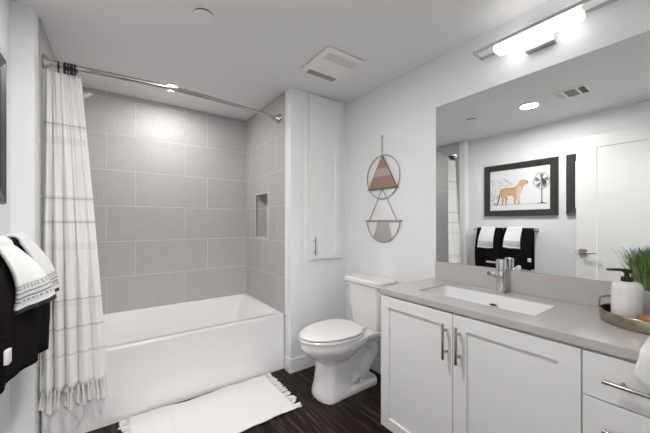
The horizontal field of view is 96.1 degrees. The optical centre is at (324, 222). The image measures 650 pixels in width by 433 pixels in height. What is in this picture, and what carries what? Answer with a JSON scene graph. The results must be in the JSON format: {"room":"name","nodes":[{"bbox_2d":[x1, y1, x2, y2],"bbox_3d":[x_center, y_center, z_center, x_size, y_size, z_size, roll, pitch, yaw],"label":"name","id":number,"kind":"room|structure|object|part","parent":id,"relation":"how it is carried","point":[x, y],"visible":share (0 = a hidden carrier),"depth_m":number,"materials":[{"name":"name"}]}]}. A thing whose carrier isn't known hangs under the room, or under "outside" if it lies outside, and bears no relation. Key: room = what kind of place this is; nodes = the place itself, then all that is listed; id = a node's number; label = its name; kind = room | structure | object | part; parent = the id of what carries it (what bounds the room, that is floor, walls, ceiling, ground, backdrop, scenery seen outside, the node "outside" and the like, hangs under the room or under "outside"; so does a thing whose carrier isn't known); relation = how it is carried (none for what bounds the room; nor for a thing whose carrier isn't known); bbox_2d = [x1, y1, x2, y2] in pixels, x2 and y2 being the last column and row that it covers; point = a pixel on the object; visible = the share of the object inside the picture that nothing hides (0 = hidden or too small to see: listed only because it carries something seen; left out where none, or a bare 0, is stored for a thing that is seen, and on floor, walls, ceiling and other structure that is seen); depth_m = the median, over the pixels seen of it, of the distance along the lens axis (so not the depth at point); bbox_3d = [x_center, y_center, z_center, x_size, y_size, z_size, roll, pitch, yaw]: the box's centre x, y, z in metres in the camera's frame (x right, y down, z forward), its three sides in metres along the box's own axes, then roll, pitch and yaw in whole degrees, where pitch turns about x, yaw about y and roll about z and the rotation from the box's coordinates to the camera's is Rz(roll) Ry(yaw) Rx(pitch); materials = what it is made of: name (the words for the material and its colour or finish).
{"room":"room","nodes":[
{"label":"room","id":0,"kind":"room"},
{"bbox_2d":[0,0,10,432],"bbox_3d":[-1.299,0.059,0.988,0.100,2.355,3.280,0,0,-36],"label":"wall","id":1,"kind":"structure","parent":0,"point":[5,5],"depth_m":1.43,"materials":[{"name":"white paint"}]},
{"bbox_2d":[0,53,6,204],"bbox_3d":[-1.212,-0.404,0.982,0.034,0.644,0.785,0,0,-36],"label":"picture frame","id":2,"kind":"object","parent":1,"relation":"attached to","point":[3,64],"visible":1,"depth_m":1.28,"materials":[{"name":"brown wood"}]},
{"bbox_2d":[11,1,41,432],"bbox_3d":[-1.852,0.054,1.905,0.109,2.365,1.014,0,0,-36],"label":"wall","id":3,"kind":"structure","parent":0,"point":[26,417],"depth_m":1.50,"materials":[{"name":"white paint"}]},
{"bbox_2d":[38,18,60,366],"bbox_3d":[-1.822,-0.165,1.963,0.008,1.903,0.914,0,0,-36],"label":"tiled wall","id":4,"kind":"structure","parent":3,"relation":"attached to","point":[44,47],"depth_m":1.62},
{"bbox_2d":[82,89,91,99],"bbox_3d":[-1.764,-0.923,2.057,0.198,0.092,0.094,0,0,-36],"label":"shower fixture","id":5,"kind":"object","parent":4,"relation":"attached to","point":[86,95],"visible":0.32,"depth_m":2.08,"materials":[{"name":"silver metal"}]},
{"bbox_2d":[41,54,281,123],"bbox_3d":[-0.981,-0.910,2.082,1.500,0.082,0.130,0,0,-37],"label":"curtain rod","id":6,"kind":"object","parent":4,"relation":"attached to","point":[47,63],"visible":1,"depth_m":1.89,"materials":[{"name":"silver metal"}]},
{"bbox_2d":[38,69,107,414],"bbox_3d":[-1.432,0.082,1.677,0.301,1.908,0.143,0,0,-32],"label":"shower curtain","id":7,"kind":"object","parent":6,"relation":"hanging from","point":[75,356],"visible":0.98,"depth_m":1.67,"materials":[{"name":"fabric"}]},
{"bbox_2d":[86,366,392,432],"bbox_3d":[-0.251,1.261,0.866,3.800,0.050,4.700,0,0,-36],"label":"floor","id":8,"kind":"structure","parent":0,"point":[360,412],"depth_m":1.88,"materials":[{"name":"brown wood"}]},
{"bbox_2d":[42,293,283,432],"bbox_3d":[-1.212,1.004,2.404,1.495,0.461,0.889,0,0,-36],"label":"bathtub","id":9,"kind":"object","parent":8,"relation":"on","point":[164,355],"visible":0.65,"depth_m":2.12,"materials":[{"name":"white ceramic"}]},
{"bbox_2d":[118,373,301,432],"bbox_3d":[-0.707,1.225,1.882,1.025,0.022,0.531,0,0,-36],"label":"bath rug","id":10,"kind":"object","parent":8,"relation":"on","point":[239,407],"visible":1,"depth_m":1.89,"materials":[{"name":"fabric"}]},
{"bbox_2d":[299,273,396,404],"bbox_3d":[0.142,0.837,2.191,0.745,0.799,0.412,0,0,-36],"label":"toilet","id":11,"kind":"object","parent":8,"relation":"on","point":[344,351],"visible":0.97,"depth_m":2.11,"materials":[{"name":"white ceramic"}]},
{"bbox_3d":[0.040,0.803,2.120,0.495,0.020,0.372,0,0,-36],"label":"seat","id":12,"kind":"part","parent":11,"relation":"part of","materials":[{"name":"white plastic"}]},
{"bbox_3d":[0.038,0.776,2.119,0.488,0.024,0.368,0,0,-36],"label":"lid","id":13,"kind":"part","parent":11,"relation":"part of","materials":[{"name":"white plastic"}]},
{"bbox_3d":[0.138,1.026,2.191,0.718,0.421,0.365,0,0,-36],"label":"bowl","id":14,"kind":"part","parent":11,"relation":"part of","materials":[{"name":"white ceramic"}]},
{"bbox_3d":[0.360,0.648,2.347,0.196,0.332,0.376,0,0,-36],"label":"tank","id":15,"kind":"part","parent":11,"relation":"part of","materials":[{"name":"white ceramic"}]},
{"bbox_3d":[0.356,0.459,2.344,0.220,0.044,0.412,0,0,-36],"label":"tank lid","id":16,"kind":"part","parent":11,"relation":"part of","materials":[{"name":"white ceramic"}]},
{"bbox_2d":[381,294,649,432],"bbox_3d":[0.880,0.822,1.320,0.534,0.828,1.274,0,0,-36],"label":"vanity cabinet","id":17,"kind":"object","parent":8,"relation":"on","point":[443,371],"visible":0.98,"depth_m":1.21,"materials":[{"name":"white paint"}]},
{"bbox_3d":[0.463,0.797,1.530,0.020,0.752,0.446,0,0,-36],"label":"door","id":18,"kind":"part","parent":17,"relation":"part of","materials":[{"name":"white paint"}]},
{"bbox_3d":[0.553,0.548,1.354,0.040,0.165,0.012,0,0,-36],"label":"handle","id":19,"kind":"part","parent":17,"relation":"part of","materials":[{"name":"silver metal"}]},
{"bbox_3d":[0.590,0.548,1.302,0.040,0.165,0.012,0,0,-36],"label":"handle","id":20,"kind":"part","parent":17,"relation":"part of","materials":[{"name":"silver metal"}]},
{"bbox_2d":[380,261,649,360],"bbox_3d":[0.899,0.334,1.336,0.516,0.147,1.277,0,0,-36],"label":"countertop","id":21,"kind":"structure","parent":17,"relation":"on","point":[574,318],"depth_m":1.33,"materials":[{"name":"stone"}]},
{"bbox_2d":[422,286,553,315],"bbox_3d":[0.792,0.456,1.487,0.288,0.146,0.582,0,0,-36],"label":"sink","id":22,"kind":"object","parent":21,"relation":"in","point":[512,304],"visible":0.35,"depth_m":1.56,"materials":[{"name":"white ceramic"}]},
{"bbox_2d":[486,259,505,292],"bbox_3d":[0.914,0.289,1.573,0.158,0.177,0.056,0,0,-29],"label":"faucet","id":23,"kind":"object","parent":21,"relation":"on","point":[499,275],"visible":1,"depth_m":1.58,"materials":[{"name":"silver metal"}]},
{"bbox_3d":[0.908,0.283,1.559,0.132,0.063,0.026,0,0,-36],"label":"spout","id":24,"kind":"part","parent":23,"relation":"part of","materials":[{"name":"silver metal"}]},
{"bbox_3d":[0.961,0.228,1.597,0.045,0.055,0.045,0,0,-36],"label":"handle","id":25,"kind":"part","parent":23,"relation":"part of","materials":[{"name":"silver metal"}]},
{"bbox_2d":[598,295,649,334],"bbox_3d":[1.204,0.339,1.066,0.296,0.077,0.308,0,0,-36],"label":"tray","id":26,"kind":"object","parent":21,"relation":"on","point":[639,326],"visible":0.7,"depth_m":1.05,"materials":[{"name":"gold metal"}]},
{"bbox_3d":[1.159,0.323,1.207,0.096,0.045,0.013,0,0,-18],"label":"handle","id":27,"kind":"part","parent":26,"relation":"part of","materials":[{"name":"gold metal"}]},
{"bbox_2d":[606,268,643,319],"bbox_3d":[1.120,0.269,1.090,0.085,0.198,0.093,0,0,-36],"label":"soap dispenser","id":28,"kind":"object","parent":26,"relation":"on","point":[627,295],"visible":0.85,"depth_m":1.06,"materials":[{"name":"white ceramic"}]},
{"bbox_2d":[617,247,649,313],"bbox_3d":[1.251,0.231,1.125,0.186,0.275,0.177,0,0,8],"label":"potted grass","id":29,"kind":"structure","parent":26,"relation":"on","point":[640,268],"depth_m":1.11,"materials":[{"name":"green plant"}]},
{"bbox_2d":[637,314,649,321],"bbox_3d":[1.139,0.343,0.996,0.053,0.051,0.102,0,0,-36],"label":"soap bar","id":30,"kind":"object","parent":26,"relation":"in","point":[646,317],"visible":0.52,"depth_m":1.01,"materials":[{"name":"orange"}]},
{"bbox_2d":[632,336,649,391],"bbox_3d":[1.060,0.445,0.864,0.271,0.151,0.173,0,0,-36],"label":"towel","id":31,"kind":"object","parent":21,"relation":"on","point":[641,373],"visible":1,"depth_m":0.84,"materials":[{"name":"white fabric"}]},
{"bbox_3d":[0.727,0.797,1.162,0.020,0.752,0.454,0,0,-36],"label":"door","id":32,"kind":"part","parent":17,"relation":"part of","materials":[{"name":"white paint"}]},
{"bbox_3d":[0.968,0.716,0.826,0.020,0.296,0.365,0,0,-36],"label":"drawer","id":33,"kind":"part","parent":17,"relation":"part of","materials":[{"name":"white paint"}]},
{"bbox_3d":[0.968,0.493,0.826,0.020,0.144,0.365,0,0,-36],"label":"drawer","id":34,"kind":"part","parent":17,"relation":"part of","materials":[{"name":"white paint"}]},
{"bbox_3d":[0.943,0.491,0.809,0.040,0.012,0.256,0,0,-36],"label":"handle","id":35,"kind":"part","parent":17,"relation":"part of","materials":[{"name":"silver metal"}]},
{"bbox_2d":[246,91,285,315],"bbox_3d":[-0.560,-0.165,2.868,0.104,1.903,0.914,0,0,-36],"label":"tiled wall","id":36,"kind":"structure","parent":0,"point":[265,138],"depth_m":2.77,"materials":[{"name":"grey tile"}]},
{"bbox_2d":[255,192,267,238],"bbox_3d":[-0.613,-0.069,2.865,0.021,0.443,0.303,0,0,-36],"label":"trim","id":37,"kind":"structure","parent":36,"relation":"attached to","point":[264,192],"depth_m":2.98,"materials":[{"name":"white paint"}]},
{"bbox_2d":[285,90,285,314],"bbox_3d":[-0.331,-0.170,2.468,0.011,1.893,0.005,0,0,-36],"label":"trim","id":38,"kind":"structure","parent":36,"relation":"attached to","point":[285,90],"depth_m":2.46,"materials":[{"name":"white paint"}]},
{"bbox_2d":[10,0,547,120],"bbox_3d":[-0.251,-1.144,0.866,3.800,0.050,4.700,0,0,-36],"label":"ceiling","id":39,"kind":"structure","parent":0,"point":[251,52],"depth_m":1.79,"materials":[{"name":"white paint"}]},
{"bbox_2d":[161,82,183,91],"bbox_3d":[-1.263,-1.113,2.410,0.180,0.010,0.180,0,0,-36],"label":"recessed light","id":40,"kind":"object","parent":39,"relation":"in","point":[166,83],"visible":0.36,"depth_m":2.36,"materials":[{"name":"white plastic"}]},
{"bbox_2d":[194,8,213,22],"bbox_3d":[-0.651,-1.113,1.569,0.100,0.011,0.100,0,0,-36],"label":"sprinkler cover","id":41,"kind":"object","parent":39,"relation":"attached to","point":[203,15],"visible":1,"depth_m":1.56,"materials":[{"name":"white paint"}]},
{"bbox_2d":[301,47,362,81],"bbox_3d":[0.045,-1.103,2.070,0.310,0.030,0.356,0,0,-36],"label":"exhaust fan","id":42,"kind":"object","parent":39,"relation":"attached to","point":[331,64],"visible":1,"depth_m":2.02,"materials":[{"name":"white plastic"}]},
{"bbox_2d":[306,69,335,81],"bbox_3d":[-0.026,-1.090,2.169,0.240,0.006,0.052,0,0,-36],"label":"grille","id":43,"kind":"object","parent":42,"relation":"attached to","point":[314,72],"depth_m":2.16,"materials":[{"name":"grey plastic"}]},
{"bbox_2d":[324,53,357,69],"bbox_3d":[0.110,-1.090,1.980,0.240,0.006,0.075,0,0,-36],"label":"grille","id":44,"kind":"object","parent":42,"relation":"attached to","point":[337,59],"depth_m":1.97,"materials":[{"name":"white plastic"}]},
{"bbox_2d":[284,87,345,358],"bbox_3d":[-0.328,0.054,2.997,0.616,2.365,1.014,0,0,-36],"label":"wall","id":45,"kind":"structure","parent":0,"point":[315,292],"depth_m":2.46,"materials":[{"name":"white paint"}]},
{"bbox_2d":[284,355,289,372],"bbox_3d":[-0.313,1.179,2.436,0.014,0.114,0.086,0,0,-36],"label":"baseboard","id":46,"kind":"structure","parent":45,"relation":"attached to","point":[286,359],"depth_m":2.44,"materials":[{"name":"white paint"}]},
{"bbox_2d":[289,355,315,373],"bbox_3d":[-0.042,1.179,2.570,0.610,0.114,0.014,0,0,-36],"label":"baseboard","id":47,"kind":"structure","parent":45,"relation":"attached to","point":[299,363],"depth_m":2.44,"materials":[{"name":"white paint"}]},
{"bbox_2d":[305,91,342,263],"bbox_3d":[0.013,-0.383,2.582,0.411,1.469,0.057,0,0,-36],"label":"upper cabinet","id":48,"kind":"object","parent":45,"relation":"attached to","point":[323,115],"visible":1,"depth_m":2.58,"materials":[{"name":"white paint"}]},
{"bbox_2d":[346,0,649,359],"bbox_3d":[0.560,0.059,2.321,0.122,2.355,3.280,0,0,-36],"label":"wall","id":49,"kind":"structure","parent":0,"point":[402,110],"depth_m":2.12,"materials":[{"name":"white paint"}]},
{"bbox_2d":[370,357,380,373],"bbox_3d":[0.471,1.179,2.365,0.014,0.114,0.916,0,0,-36],"label":"baseboard","id":50,"kind":"structure","parent":49,"relation":"attached to","point":[376,365],"depth_m":2.42,"materials":[{"name":"white paint"}]},
{"bbox_3d":[0.464,-0.148,2.365,0.005,0.259,0.305,0,0,-36],"label":"cord","id":51,"kind":"part","parent":49,"relation":"part of","materials":[{"name":"brown plastic"}]},
{"bbox_2d":[435,261,611,306],"bbox_3d":[1.112,0.319,1.470,0.016,0.117,1.247,0,0,-36],"label":"backsplash","id":52,"kind":"structure","parent":49,"relation":"attached to","point":[562,288],"depth_m":1.50,"materials":[{"name":"stone"}]},
{"bbox_2d":[436,30,649,281],"bbox_3d":[1.116,-0.261,1.474,0.004,1.040,1.245,0,0,-36],"label":"mirror","id":53,"kind":"object","parent":49,"relation":"attached to","point":[546,170],"visible":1,"depth_m":1.45,"materials":[{"name":"clear glass"}]},
{"bbox_2d":[473,0,618,60],"bbox_3d":[1.054,-0.955,1.448,0.136,0.138,0.575,0,0,-36],"label":"vanity light","id":54,"kind":"object","parent":49,"relation":"attached to","point":[540,34],"visible":1,"depth_m":1.42,"materials":[{"name":"grey metal"}]},
{"bbox_2d":[494,6,584,55],"bbox_3d":[1.038,-0.931,1.441,0.078,0.037,0.363,0,0,-36],"label":"diffuser","id":55,"kind":"object","parent":54,"relation":"attached to","point":[539,32],"depth_m":1.41,"materials":[{"name":"white"}]},
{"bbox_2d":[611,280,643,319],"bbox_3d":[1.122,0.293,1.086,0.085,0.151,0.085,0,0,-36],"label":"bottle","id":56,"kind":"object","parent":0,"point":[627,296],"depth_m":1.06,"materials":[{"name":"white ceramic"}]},
{"bbox_2d":[644,291,649,313],"bbox_3d":[1.250,0.312,1.125,0.112,0.112,0.112,0,0,-36],"label":"pot","id":57,"kind":"object","parent":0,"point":[646,293],"depth_m":1.09,"materials":[{"name":"white ceramic"}]},
{"bbox_3d":[-1.284,0.059,2.973,2.159,2.355,0.100,0,0,-36],"label":"wall","id":58,"kind":"structure","parent":0,"visible":0},
{"bbox_2d":[82,87,245,313],"bbox_3d":[-1.474,-0.165,2.769,1.497,1.903,0.008,0,0,-36],"label":"tiled wall","id":59,"kind":"structure","parent":58,"relation":"attached to","point":[168,182],"depth_m":2.74,"materials":[{"name":"grey tile"}]},
{"bbox_3d":[-1.277,0.084,1.121,0.089,0.044,0.724,0,0,-36],"label":"towel bar","id":60,"kind":"object","parent":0,"visible":0},
{"bbox_2d":[0,255,38,393],"bbox_3d":[-1.115,0.300,1.021,0.129,0.479,0.315,0,0,-36],"label":"bath towel","id":61,"kind":"object","parent":60,"relation":"hanging from","point":[19,334],"visible":0.69,"depth_m":1.00,"materials":[{"name":"black fabric"}]},
{"bbox_2d":[0,235,56,315],"bbox_3d":[-1.116,0.183,1.058,0.198,0.272,0.161,0,0,-36],"label":"hand towel","id":62,"kind":"object","parent":61,"relation":"on","point":[34,288],"visible":1,"depth_m":1.06,"materials":[{"name":"white fabric"}]},
{"bbox_2d":[10,237,49,353],"bbox_3d":[-1.300,0.323,1.282,0.131,0.523,0.304,0,0,-36],"label":"bath towel","id":63,"kind":"object","parent":60,"relation":"hanging from","point":[43,311],"visible":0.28,"depth_m":1.28,"materials":[{"name":"black fabric"}]},
{"bbox_2d":[3,233,59,291],"bbox_3d":[-1.302,0.189,1.293,0.170,0.285,0.173,0,0,-36],"label":"hand towel","id":64,"kind":"object","parent":63,"relation":"on","point":[25,240],"visible":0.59,"depth_m":1.31,"materials":[{"name":"white fabric"}]}
]}

